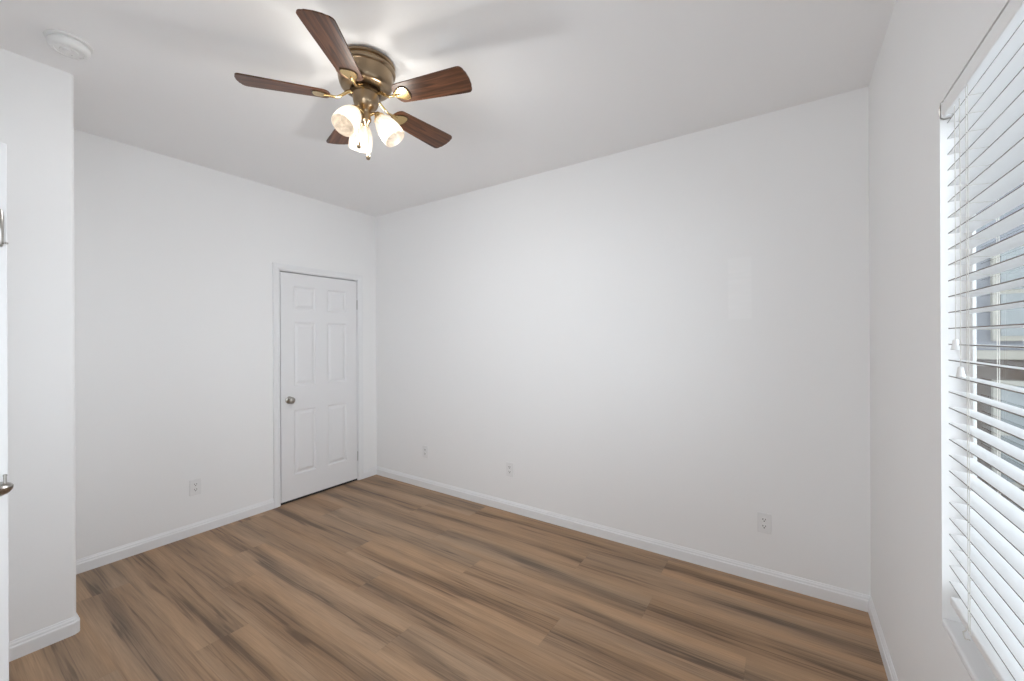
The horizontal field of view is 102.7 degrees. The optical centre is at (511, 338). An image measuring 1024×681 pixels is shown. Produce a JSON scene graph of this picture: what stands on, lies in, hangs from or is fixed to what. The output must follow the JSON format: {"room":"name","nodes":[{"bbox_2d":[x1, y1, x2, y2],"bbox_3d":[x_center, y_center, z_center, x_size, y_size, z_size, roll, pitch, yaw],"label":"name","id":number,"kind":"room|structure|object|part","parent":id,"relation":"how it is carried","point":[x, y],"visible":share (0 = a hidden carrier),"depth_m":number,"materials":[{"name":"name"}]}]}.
{"room":"empty bedroom","nodes":[
{"label":"empty bedroom","id":0,"kind":"room"},
{"bbox_2d":[0,143,13,680],"bbox_3d":[-1.827,0.425,1.417,0.784,2.033,0.064,0,0,34],"label":"door","id":1,"kind":"structure","parent":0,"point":[6,487],"depth_m":1.24,"materials":[{"name":"white paint"}]},
{"bbox_2d":[0,48,75,641],"bbox_3d":[-2.854,0.077,1.666,0.742,2.762,1.377,0,0,34],"label":"wall","id":2,"kind":"structure","parent":0,"point":[37,98],"depth_m":1.93,"materials":[{"name":"white paint"}]},
{"bbox_2d":[9,613,79,661],"bbox_3d":[-2.531,1.415,2.124,0.755,0.084,0.290,0,0,34],"label":"baseboard","id":3,"kind":"structure","parent":2,"relation":"attached to","point":[20,647],"depth_m":1.93,"materials":[{"name":"white paint"}]},
{"bbox_2d":[74,129,376,559],"bbox_3d":[-2.336,0.025,3.611,0.570,2.862,2.528,0,0,34],"label":"wall","id":4,"kind":"structure","parent":0,"point":[174,257],"depth_m":2.98,"materials":[{"name":"white paint"}]},
{"bbox_2d":[76,499,273,573],"bbox_3d":[-2.404,1.414,2.977,0.013,0.084,1.294,0,0,34],"label":"baseboard","id":5,"kind":"structure","parent":4,"relation":"attached to","point":[84,564],"depth_m":2.91,"materials":[{"name":"white paint"}]},
{"bbox_2d":[189,478,200,495],"bbox_3d":[-2.358,1.104,3.052,0.009,0.117,0.073,0,0,34],"label":"wall outlet","id":6,"kind":"object","parent":4,"relation":"attached to","point":[194,485],"visible":1,"depth_m":3.05,"materials":[{"name":"plastic"}]},
{"bbox_2d":[272,262,363,507],"bbox_3d":[-1.847,0.398,3.919,0.134,2.112,0.895,0,0,34],"label":"door frame","id":7,"kind":"structure","parent":4,"relation":"attached to","point":[277,268],"depth_m":3.60,"materials":[{"name":"white paint"}]},
{"bbox_2d":[280,272,357,504],"bbox_3d":[-1.789,0.432,3.883,0.104,2.040,0.770,0,0,34],"label":"door","id":8,"kind":"structure","parent":4,"relation":"in","point":[318,330],"depth_m":3.85,"materials":[{"name":"white paint"}]},
{"bbox_3d":[-1.949,0.542,3.613,0.069,0.064,0.064,0,0,34],"label":"knob","id":9,"kind":"part","parent":8,"relation":"part of","materials":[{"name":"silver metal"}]},
{"bbox_2d":[364,466,375,477],"bbox_3d":[-1.496,1.410,4.327,0.013,0.084,0.168,0,0,34],"label":"baseboard","id":10,"kind":"structure","parent":4,"relation":"attached to","point":[369,472],"depth_m":4.32,"materials":[{"name":"white paint"}]},
{"bbox_2d":[0,0,895,216],"bbox_3d":[-0.806,-1.373,1.777,4.267,0.120,3.855,0,0,34],"label":"ceiling","id":11,"kind":"structure","parent":0,"point":[556,84],"depth_m":2.02,"materials":[{"name":"white paint"}]},
{"bbox_2d":[43,29,93,60],"bbox_3d":[-1.949,-1.282,1.803,0.152,0.052,0.152,0,0,34],"label":"smoke detector","id":12,"kind":"object","parent":11,"relation":"attached to","point":[66,44],"visible":1,"depth_m":1.78,"materials":[{"name":"white plastic"}]},
{"bbox_2d":[234,9,471,159],"bbox_3d":[-0.676,-1.073,1.988,1.036,0.482,1.003,0,0,34],"label":"ceiling fan","id":13,"kind":"object","parent":11,"relation":"hanging from","point":[367,75],"visible":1,"depth_m":1.88,"materials":[{"name":"brown wood"}]},
{"bbox_3d":[-1.028,-1.139,1.852,0.380,0.006,0.140,0,12,-18],"label":"blade","id":14,"kind":"part","parent":13,"relation":"part of","materials":[{"name":"brown wood"}]},
{"bbox_3d":[-0.696,-1.141,1.614,0.140,0.006,0.380,12,0,0],"label":"blade","id":15,"kind":"part","parent":13,"relation":"part of","materials":[{"name":"brown wood"}]},
{"bbox_3d":[-0.904,-1.140,2.240,0.140,0.006,0.380,-15,9,-35],"label":"blade","id":16,"kind":"part","parent":13,"relation":"part of","materials":[{"name":"brown wood"}]},
{"bbox_3d":[-0.742,-1.011,1.872,0.113,0.129,0.113,0,-36,26],"label":"lamp shade","id":17,"kind":"part","parent":13,"relation":"part of","materials":[{"name":"white glass"}]},
{"bbox_3d":[-0.751,-1.011,2.046,0.113,0.129,0.113,0,36,-32],"label":"lamp shade","id":18,"kind":"part","parent":13,"relation":"part of","materials":[{"name":"white glass"}]},
{"bbox_3d":[-0.599,-1.011,1.965,0.113,0.129,0.113,-36,1,-2],"label":"lamp shade","id":19,"kind":"part","parent":13,"relation":"part of","materials":[{"name":"white glass"}]},
{"bbox_3d":[-0.496,-1.142,2.243,0.140,0.006,0.380,-15,-9,35],"label":"blade","id":20,"kind":"part","parent":13,"relation":"part of","materials":[{"name":"brown wood"}]},
{"bbox_3d":[-0.368,-1.142,1.856,0.380,0.006,0.140,0,-12,18],"label":"blade","id":21,"kind":"part","parent":13,"relation":"part of","materials":[{"name":"brown wood"}]},
{"bbox_2d":[9,475,887,680],"bbox_3d":[-0.997,1.450,1.902,4.747,0.001,3.835,0,0,34],"label":"floor","id":22,"kind":"structure","parent":0,"point":[375,577],"depth_m":2.17,"materials":[{"name":"laminate"}]},
{"bbox_2d":[375,86,870,595],"bbox_3d":[0.293,0.062,3.293,4.147,2.762,0.120,0,0,34],"label":"wall","id":23,"kind":"structure","parent":0,"point":[668,341],"depth_m":2.74,"materials":[{"name":"paint"}]},
{"bbox_2d":[422,445,427,457],"bbox_3d":[-0.843,1.097,3.983,0.073,0.117,0.009,0,0,34],"label":"wall outlet","id":24,"kind":"object","parent":23,"relation":"attached to","point":[425,448],"visible":1,"depth_m":3.98,"materials":[{"name":"plastic"}]},
{"bbox_2d":[506,462,513,476],"bbox_3d":[-0.018,1.093,3.428,0.073,0.117,0.009,0,0,34],"label":"wall outlet","id":25,"kind":"object","parent":23,"relation":"attached to","point":[509,466],"visible":1,"depth_m":3.42,"materials":[{"name":"plastic"}]},
{"bbox_2d":[376,466,869,611],"bbox_3d":[0.213,1.401,3.271,4.027,0.084,0.013,0,0,34],"label":"baseboard","id":26,"kind":"structure","parent":23,"relation":"attached to","point":[833,594],"depth_m":2.73,"materials":[{"name":"white paint"}]},
{"bbox_2d":[757,512,771,533],"bbox_3d":[1.488,1.086,2.414,0.073,0.117,0.009,0,0,34],"label":"wall outlet","id":27,"kind":"object","parent":23,"relation":"attached to","point":[764,520],"visible":1,"depth_m":2.41,"materials":[{"name":"plastic"}]},
{"bbox_2d":[869,0,1009,680],"bbox_3d":[0.898,0.059,0.635,0.064,2.762,3.855,0,0,34],"label":"wall","id":28,"kind":"structure","parent":0,"point":[927,45],"depth_m":1.36,"materials":[{"name":"white paint"}]},
{"bbox_2d":[868,596,897,680],"bbox_3d":[0.839,1.399,0.606,0.013,0.084,3.735,0,0,34],"label":"baseboard","id":29,"kind":"structure","parent":28,"relation":"attached to","point":[884,652],"depth_m":1.85,"materials":[{"name":"white paint"}]},
{"bbox_2d":[942,619,997,680],"bbox_3d":[0.694,0.797,0.338,0.053,0.020,1.932,0,0,34],"label":"window sill","id":30,"kind":"structure","parent":28,"relation":"attached to","point":[972,658],"depth_m":1.02,"materials":[{"name":"white paint"}]},
{"bbox_2d":[967,184,976,489],"bbox_3d":[0.717,0.065,0.321,0.011,1.444,1.932,0,0,34],"label":"window","id":31,"kind":"structure","parent":28,"relation":"in","point":[972,387],"depth_m":1.10,"materials":[{"name":"plastic"}]},
{"bbox_3d":[0.716,0.041,0.321,0.008,1.352,1.888,0,0,34],"label":"sash","id":32,"kind":"part","parent":31,"relation":"part of","materials":[{"name":"plastic"}]},
{"bbox_2d":[939,0,1023,680],"bbox_3d":[0.682,0.043,0.339,0.063,1.388,1.875,0,0,34],"label":"window blind","id":33,"kind":"object","parent":28,"relation":"attached to","point":[987,98],"visible":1,"depth_m":0.91,"materials":[{"name":"white plastic"}]},
{"bbox_3d":[1.127,-0.294,1.041,0.002,0.597,0.002,0,0,34],"label":"lift cord","id":34,"kind":"part","parent":33,"relation":"part of","materials":[{"name":"white fabric"}]},
{"bbox_3d":[1.106,-0.261,1.010,0.002,0.664,0.002,0,0,34],"label":"lift cord","id":35,"kind":"part","parent":33,"relation":"part of","materials":[{"name":"white fabric"}]},
{"bbox_3d":[0.691,0.709,0.336,0.042,0.021,1.835,0,0,34],"label":"rail","id":36,"kind":"part","parent":33,"relation":"part of","materials":[{"name":"white plastic"}]},
{"bbox_3d":[1.114,0.047,0.968,0.050,1.315,0.014,0,0,34],"label":"ladder cord","id":37,"kind":"part","parent":33,"relation":"part of","materials":[{"name":"white fabric"}]},
{"label":"outside","id":38,"kind":"structure","parent":0,"visible":0},
{"bbox_3d":[4.538,1.623,0.929,5.522,0.100,11.400,0,0,34],"label":"ground","id":39,"kind":"structure","parent":38,"visible":0},
{"bbox_2d":[976,182,1023,500],"bbox_3d":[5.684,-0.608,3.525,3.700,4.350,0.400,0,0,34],"label":"house","id":40,"kind":"structure","parent":39,"relation":"on","point":[1008,336],"depth_m":3.97,"materials":[{"name":"paint"}]},
{"bbox_3d":[4.814,-0.676,3.903,0.215,0.405,0.015,0,0,34],"label":"pane","id":41,"kind":"part","parent":40,"relation":"part of","materials":[{"name":"clear glass"}]},
{"bbox_3d":[4.816,-0.231,3.903,0.215,0.405,0.015,0,0,34],"label":"pane","id":42,"kind":"part","parent":40,"relation":"part of","materials":[{"name":"clear glass"}]},
{"bbox_3d":[4.821,0.671,3.903,0.215,0.440,0.015,0,0,34],"label":"pane","id":43,"kind":"part","parent":40,"relation":"part of","materials":[{"name":"clear glass"}]},
{"bbox_3d":[4.823,1.151,3.903,0.215,0.440,0.015,0,0,34],"label":"pane","id":44,"kind":"part","parent":40,"relation":"part of","materials":[{"name":"clear glass"}]}
]}

